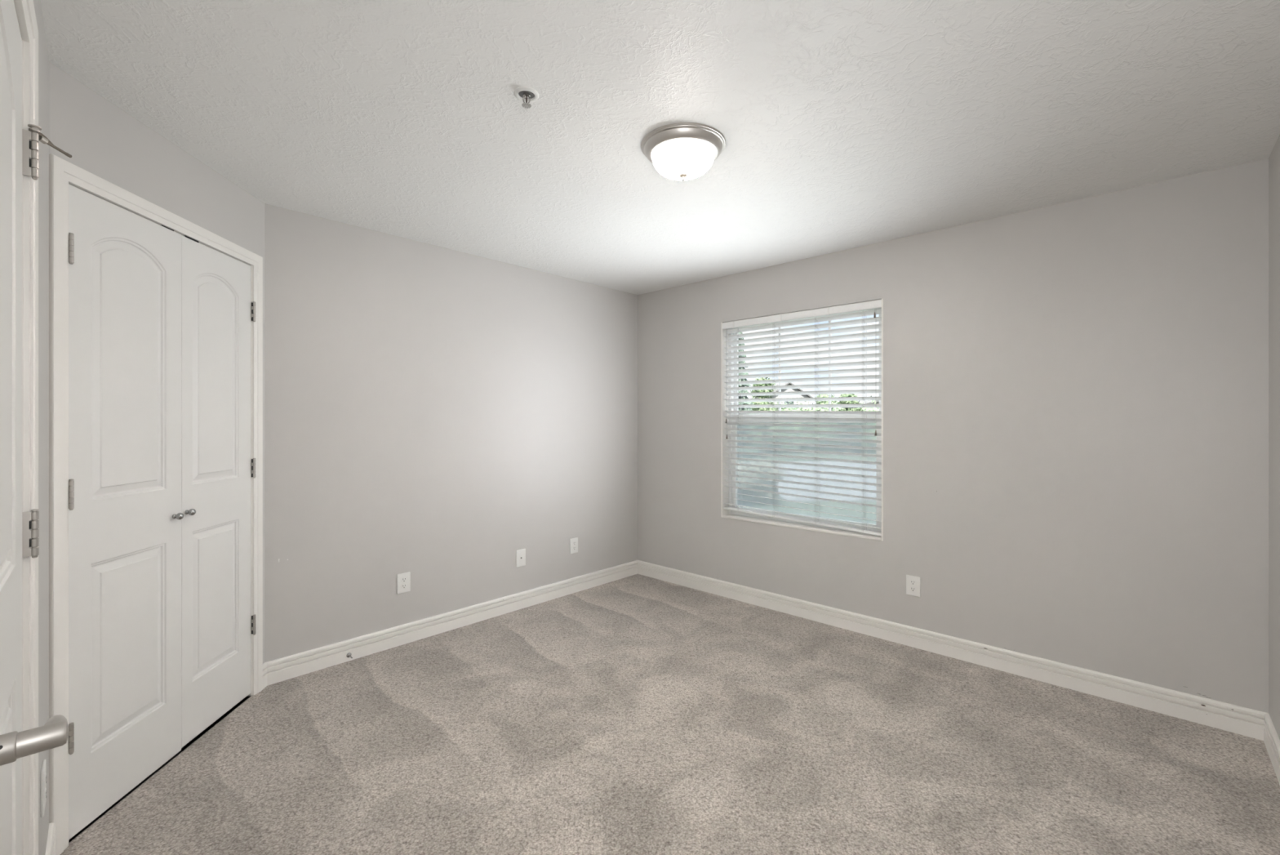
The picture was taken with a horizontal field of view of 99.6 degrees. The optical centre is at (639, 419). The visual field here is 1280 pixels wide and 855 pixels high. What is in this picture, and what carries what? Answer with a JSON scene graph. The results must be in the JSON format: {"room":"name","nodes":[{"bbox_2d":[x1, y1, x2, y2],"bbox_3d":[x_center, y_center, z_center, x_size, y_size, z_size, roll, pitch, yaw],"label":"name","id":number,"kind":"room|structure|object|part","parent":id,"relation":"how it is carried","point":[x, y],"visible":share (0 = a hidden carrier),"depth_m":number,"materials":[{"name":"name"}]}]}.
{"room":"empty bedroom","nodes":[
{"label":"empty bedroom","id":0,"kind":"room"},
{"bbox_2d":[33,0,49,854],"bbox_3d":[-0.815,0.121,0.555,0.150,2.398,2.988,0,0,-45],"label":"wall","id":1,"kind":"structure","parent":0,"point":[43,56],"depth_m":1.46,"materials":[{"name":"paint"}]},
{"bbox_2d":[13,0,38,854],"bbox_3d":[-0.988,0.254,0.770,0.128,2.133,0.893,0,0,-45],"label":"door frame","id":2,"kind":"structure","parent":1,"relation":"attached to","point":[24,9],"depth_m":1.08,"materials":[{"name":"white paint"}]},
{"bbox_2d":[0,0,71,854],"bbox_3d":[-0.959,0.275,0.841,0.119,2.050,0.822,0,0,-45],"label":"door","id":3,"kind":"structure","parent":1,"relation":"in","point":[16,148],"depth_m":0.94,"materials":[{"name":"white paint"}]},
{"bbox_3d":[-0.967,0.275,0.790,0.035,2.050,0.761,0,0,-45],"label":"panel","id":4,"kind":"part","parent":3,"relation":"part of","materials":[{"name":"white paint"}]},
{"bbox_3d":[-0.724,0.364,0.630,0.084,0.067,0.142,0,0,-45],"label":"lever handle","id":5,"kind":"part","parent":3,"relation":"part of","materials":[{"name":"silver metal"}]},
{"bbox_2d":[40,759,46,817],"bbox_3d":[-1.557,0.960,1.413,0.009,0.116,0.077,0,0,-45],"label":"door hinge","id":6,"kind":"object","parent":1,"relation":"attached to","point":[42,775],"visible":1,"depth_m":1.39,"materials":[{"name":"silver metal"}]},
{"bbox_2d":[44,787,46,801],"bbox_3d":[-1.555,0.980,1.415,0.002,0.026,0.034,0,0,-45],"label":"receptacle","id":7,"kind":"object","parent":6,"relation":"attached to","point":[45,788],"depth_m":1.41,"materials":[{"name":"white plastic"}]},
{"bbox_2d":[44,822,57,854],"bbox_3d":[-1.514,1.264,1.375,0.016,0.113,0.705,0,0,-45],"label":"baseboard","id":8,"kind":"structure","parent":1,"relation":"attached to","point":[51,842],"depth_m":1.57,"materials":[{"name":"white paint"}]},
{"bbox_2d":[49,62,264,842],"bbox_3d":[-1.898,0.121,2.162,0.150,2.398,1.191,0,0,-5],"label":"wall","id":9,"kind":"structure","parent":0,"point":[103,140],"depth_m":2.00,"materials":[{"name":"paint"}]},
{"bbox_2d":[68,183,183,839],"bbox_3d":[-1.802,0.286,1.914,0.068,2.052,0.476,0,0,-5],"label":"door","id":10,"kind":"structure","parent":9,"relation":"in","point":[125,514],"depth_m":1.88,"materials":[{"name":"white paint"}]},
{"bbox_3d":[-1.802,0.376,2.113,0.033,0.028,0.028,0,0,-5],"label":"knob","id":11,"kind":"part","parent":10,"relation":"part of","materials":[{"name":"grey metal"}]},
{"bbox_2d":[48,153,262,854],"bbox_3d":[-1.866,0.261,2.132,0.128,2.118,1.032,0,0,-5],"label":"door frame","id":12,"kind":"structure","parent":9,"relation":"attached to","point":[62,172],"depth_m":1.66,"materials":[{"name":"white paint"}]},
{"bbox_2d":[181,234,256,747],"bbox_3d":[-1.843,0.281,2.375,0.068,2.050,0.445,0,0,-5],"label":"door","id":13,"kind":"structure","parent":9,"relation":"in","point":[215,286],"depth_m":2.34,"materials":[{"name":"white paint"}]},
{"bbox_3d":[-1.809,0.371,2.179,0.033,0.028,0.028,0,0,-5],"label":"knob","id":14,"kind":"part","parent":13,"relation":"part of","materials":[{"name":"grey metal"}]},
{"bbox_2d":[262,662,266,688],"bbox_3d":[-1.858,1.264,2.674,0.016,0.113,0.043,0,0,-5],"label":"baseboard","id":15,"kind":"structure","parent":9,"relation":"attached to","point":[264,664],"depth_m":2.67,"materials":[{"name":"white paint"}]},
{"bbox_2d":[264,203,637,662],"bbox_3d":[-0.971,0.121,3.762,0.152,2.398,2.918,0,0,43],"label":"wall","id":16,"kind":"structure","parent":0,"point":[438,415],"depth_m":3.31,"materials":[{"name":"paint"}]},
{"bbox_2d":[346,652,352,657],"bbox_3d":[-1.583,1.287,2.952,0.032,0.026,0.026,0,0,43],"label":"door stop","id":17,"kind":"object","parent":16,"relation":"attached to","point":[348,655],"visible":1,"depth_m":2.95,"materials":[{"name":"grey metal"}]},
{"bbox_2d":[396,571,410,594],"bbox_3d":[-1.394,0.962,3.195,0.008,0.116,0.077,0,0,43],"label":"wall outlet","id":18,"kind":"object","parent":16,"relation":"attached to","point":[403,580],"visible":1,"depth_m":3.19,"materials":[{"name":"white plastic"}]},
{"bbox_2d":[400,583,407,588],"bbox_3d":[-1.392,0.981,3.193,0.002,0.026,0.034,0,0,43],"label":"receptacle","id":19,"kind":"object","parent":18,"relation":"attached to","point":[402,585],"depth_m":3.19,"materials":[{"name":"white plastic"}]},
{"bbox_2d":[400,577,407,582],"bbox_3d":[-1.392,0.942,3.193,0.002,0.026,0.034,0,0,43],"label":"receptacle","id":20,"kind":"object","parent":18,"relation":"attached to","point":[402,579],"depth_m":3.19,"materials":[{"name":"white plastic"}]},
{"bbox_2d":[265,560,637,685],"bbox_3d":[-0.939,1.264,3.676,0.017,0.113,2.702,0,0,43],"label":"baseboard","id":21,"kind":"structure","parent":16,"relation":"attached to","point":[282,668],"depth_m":3.29,"materials":[{"name":"white paint"}]},
{"bbox_2d":[515,548,525,567],"bbox_3d":[-0.834,0.966,3.793,0.008,0.119,0.076,0,0,43],"label":"cable jack","id":22,"kind":"object","parent":16,"relation":"attached to","point":[520,553],"visible":1,"depth_m":3.79,"materials":[{"name":"white plastic"}]},
{"bbox_2d":[569,537,577,553],"bbox_3d":[-0.504,0.963,4.145,0.009,0.116,0.077,0,0,43],"label":"wall outlet","id":23,"kind":"object","parent":16,"relation":"attached to","point":[574,541],"visible":1,"depth_m":4.14,"materials":[{"name":"white plastic"}]},
{"bbox_2d":[40,0,1279,294],"bbox_3d":[0.080,-1.138,2.162,3.872,0.120,3.825,0,0,43],"label":"ceiling","id":24,"kind":"structure","parent":0,"point":[844,124],"depth_m":1.86,"materials":[{"name":"white paint"}]},
{"bbox_2d":[514,86,538,108],"bbox_3d":[-0.375,-1.058,1.790,0.081,0.040,0.081,0,0,0],"label":"sprinkler","id":25,"kind":"object","parent":24,"relation":"attached to","point":[525,94],"visible":1,"depth_m":1.79,"materials":[{"name":"white metal"}]},
{"bbox_3d":[-0.375,-1.059,1.790,0.025,0.036,0.025,0,0,37],"label":"frame","id":26,"kind":"part","parent":25,"relation":"part of","materials":[{"name":"silver metal"}]},
{"bbox_2d":[640,122,725,180],"bbox_3d":[0.169,-1.009,2.127,0.333,0.138,0.333,0,0,0],"label":"ceiling light","id":27,"kind":"object","parent":24,"relation":"attached to","point":[679,151],"visible":1,"depth_m":2.04,"materials":[{"name":"white glass"}]},
{"bbox_3d":[0.169,-1.002,2.127,0.246,0.082,0.246,0,0,0],"label":"lamp shade","id":28,"kind":"part","parent":27,"relation":"part of","materials":[{"name":"white glass"}]},
{"bbox_2d":[60,573,1279,854],"bbox_3d":[0.080,1.380,2.162,3.872,0.120,3.825,0,0,43],"label":"floor","id":29,"kind":"structure","parent":0,"point":[637,713],"depth_m":2.09,"materials":[{"name":"carpet"}]},
{"bbox_2d":[637,158,1268,712],"bbox_3d":[1.334,0.121,3.502,3.872,2.398,0.152,0,0,43],"label":"wall","id":30,"kind":"structure","parent":0,"point":[1076,392],"depth_m":2.73,"materials":[{"name":"paint"}]},
{"bbox_2d":[720,297,883,541],"bbox_3d":[1.091,-0.002,3.727,1.175,1.467,0.154,0,0,43],"label":"window","id":31,"kind":"structure","parent":30,"relation":"in","point":[727,513],"depth_m":3.76,"materials":[{"name":"white paint"}]},
{"bbox_2d":[722,299,881,536],"bbox_3d":[1.060,-0.013,3.695,1.160,1.440,0.077,0,0,43],"label":"window blind","id":32,"kind":"object","parent":31,"relation":"attached to","point":[851,308],"visible":0.96,"depth_m":3.65,"materials":[{"name":"white plastic"}]},
{"bbox_3d":[0.647,-0.288,4.039,0.008,0.791,0.006,0,0,43],"label":"tilt cord","id":33,"kind":"part","parent":32,"relation":"part of","materials":[{"name":"white fabric"}]},
{"bbox_3d":[0.740,-0.005,4.010,0.009,1.347,0.054,0,0,43],"label":"ladder cord","id":34,"kind":"part","parent":32,"relation":"part of","materials":[{"name":"white fabric"}]},
{"bbox_3d":[0.954,0.000,3.810,0.009,1.356,0.054,0,0,43],"label":"ladder cord","id":35,"kind":"part","parent":32,"relation":"part of","materials":[{"name":"white fabric"}]},
{"bbox_3d":[1.068,0.682,3.703,1.148,0.051,0.050,0,0,43],"label":"rail","id":36,"kind":"part","parent":32,"relation":"part of","materials":[{"name":"white plastic"}]},
{"bbox_3d":[1.179,0.005,3.600,0.009,1.366,0.054,0,0,43],"label":"ladder cord","id":37,"kind":"part","parent":32,"relation":"part of","materials":[{"name":"white fabric"}]},
{"bbox_3d":[1.405,0.010,3.389,0.009,1.375,0.054,0,0,43],"label":"ladder cord","id":38,"kind":"part","parent":32,"relation":"part of","materials":[{"name":"white fabric"}]},
{"bbox_3d":[1.091,0.725,3.727,1.155,0.014,0.154,0,0,43],"label":"sill","id":39,"kind":"part","parent":31,"relation":"part of","materials":[{"name":"white paint"}]},
{"bbox_3d":[1.107,0.324,3.744,1.103,0.736,0.032,0,0,43],"label":"sash","id":40,"kind":"part","parent":31,"relation":"part of","materials":[{"name":"clear glass"}]},
{"bbox_3d":[1.126,-0.344,3.765,1.103,0.709,0.022,0,0,43],"label":"sash","id":41,"kind":"part","parent":31,"relation":"part of","materials":[{"name":"white plastic"}]},
{"bbox_2d":[906,574,920,596],"bbox_3d":[1.592,0.966,3.154,0.077,0.116,0.008,0,0,43],"label":"wall outlet","id":42,"kind":"object","parent":30,"relation":"attached to","point":[913,583],"visible":1,"depth_m":3.15,"materials":[{"name":"white plastic"}]},
{"bbox_2d":[910,586,915,591],"bbox_3d":[1.590,0.986,3.151,0.034,0.026,0.002,0,0,43],"label":"receptacle","id":43,"kind":"object","parent":42,"relation":"attached to","point":[913,588],"depth_m":3.15,"materials":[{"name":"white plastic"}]},
{"bbox_2d":[910,579,915,585],"bbox_3d":[1.590,0.947,3.151,0.034,0.026,0.002,0,0,43],"label":"receptacle","id":44,"kind":"object","parent":42,"relation":"attached to","point":[913,582],"depth_m":3.15,"materials":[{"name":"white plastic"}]},
{"bbox_2d":[637,560,1268,740],"bbox_3d":[1.278,1.264,3.442,3.572,0.113,0.018,0,0,43],"label":"baseboard","id":45,"kind":"structure","parent":30,"relation":"attached to","point":[1246,722],"depth_m":2.84,"materials":[{"name":"white paint"}]},
{"bbox_2d":[1268,134,1279,739],"bbox_3d":[1.438,0.121,0.890,0.150,2.398,3.825,0,0,43],"label":"wall","id":46,"kind":"structure","parent":0,"point":[1274,157],"depth_m":2.14,"materials":[{"name":"paint"}]},
{"bbox_2d":[1263,713,1279,784],"bbox_3d":[1.379,1.264,0.949,0.017,0.113,3.520,0,0,43],"label":"baseboard","id":47,"kind":"structure","parent":46,"relation":"attached to","point":[1271,739],"depth_m":2.09,"materials":[{"name":"white paint"}]},
{"label":"outside","id":48,"kind":"structure","parent":0,"visible":0},
{"bbox_3d":[15.000,1.850,62.700,110.000,0.200,114.600,0,0,0],"label":"ground","id":49,"kind":"structure","parent":48,"visible":0},
{"bbox_2d":[750,377,782,427],"bbox_3d":[5.750,-0.161,24.940,1.653,3.829,1.696,0,0,0],"label":"leafy tree","id":50,"kind":"object","parent":49,"relation":"on","point":[761,378],"visible":0.27,"depth_m":24.67,"materials":[{"name":"green plant"}]},
{"bbox_2d":[751,382,813,408],"bbox_3d":[12.642,-0.745,50.000,4.000,4.990,8.600,0,0,0],"label":"house","id":51,"kind":"structure","parent":49,"relation":"on","point":[788,383],"depth_m":46.00,"materials":[{"name":"grey"}]},
{"bbox_2d":[757,395,879,445],"bbox_3d":[8.930,0.519,28.966,10.716,3.643,2.996,0,0,0],"label":"hedge","id":52,"kind":"object","parent":49,"relation":"on","point":[825,402],"visible":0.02,"depth_m":28.60,"materials":[{"name":"green plant"}]},
{"bbox_2d":[815,394,836,404],"bbox_3d":[13.005,-0.137,37.556,1.902,3.780,2.341,0,0,0],"label":"leafy tree","id":53,"kind":"object","parent":49,"relation":"on","point":[820,395],"visible":0.14,"depth_m":37.15,"materials":[{"name":"green plant"}]},
{"bbox_2d":[838,393,862,410],"bbox_3d":[10.499,0.129,27.050,1.384,3.248,1.589,0,0,0],"label":"leafy tree","id":54,"kind":"object","parent":49,"relation":"on","point":[842,394],"visible":0.09,"depth_m":26.75,"materials":[{"name":"green plant"}]},
{"bbox_2d":[858,400,879,408],"bbox_3d":[17.598,0.130,43.500,6.200,3.240,7.600,0,0,0],"label":"house","id":55,"kind":"structure","parent":49,"relation":"on","point":[869,401],"depth_m":40.00,"materials":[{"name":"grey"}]},
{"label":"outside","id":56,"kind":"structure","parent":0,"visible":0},
{"bbox_3d":[14.575,1.735,17.050,22.850,0.030,10.900,0,0,0],"label":"driveway","id":57,"kind":"object","parent":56,"visible":0},
{"bbox_2d":[738,332,753,413],"bbox_3d":[3.541,-0.980,18.974,1.467,5.459,1.278,0,0,0],"label":"conifer tree","id":58,"kind":"object","parent":57,"relation":"on","point":[740,350],"visible":0.16,"depth_m":18.84,"materials":[{"name":"green plant"}]}
]}

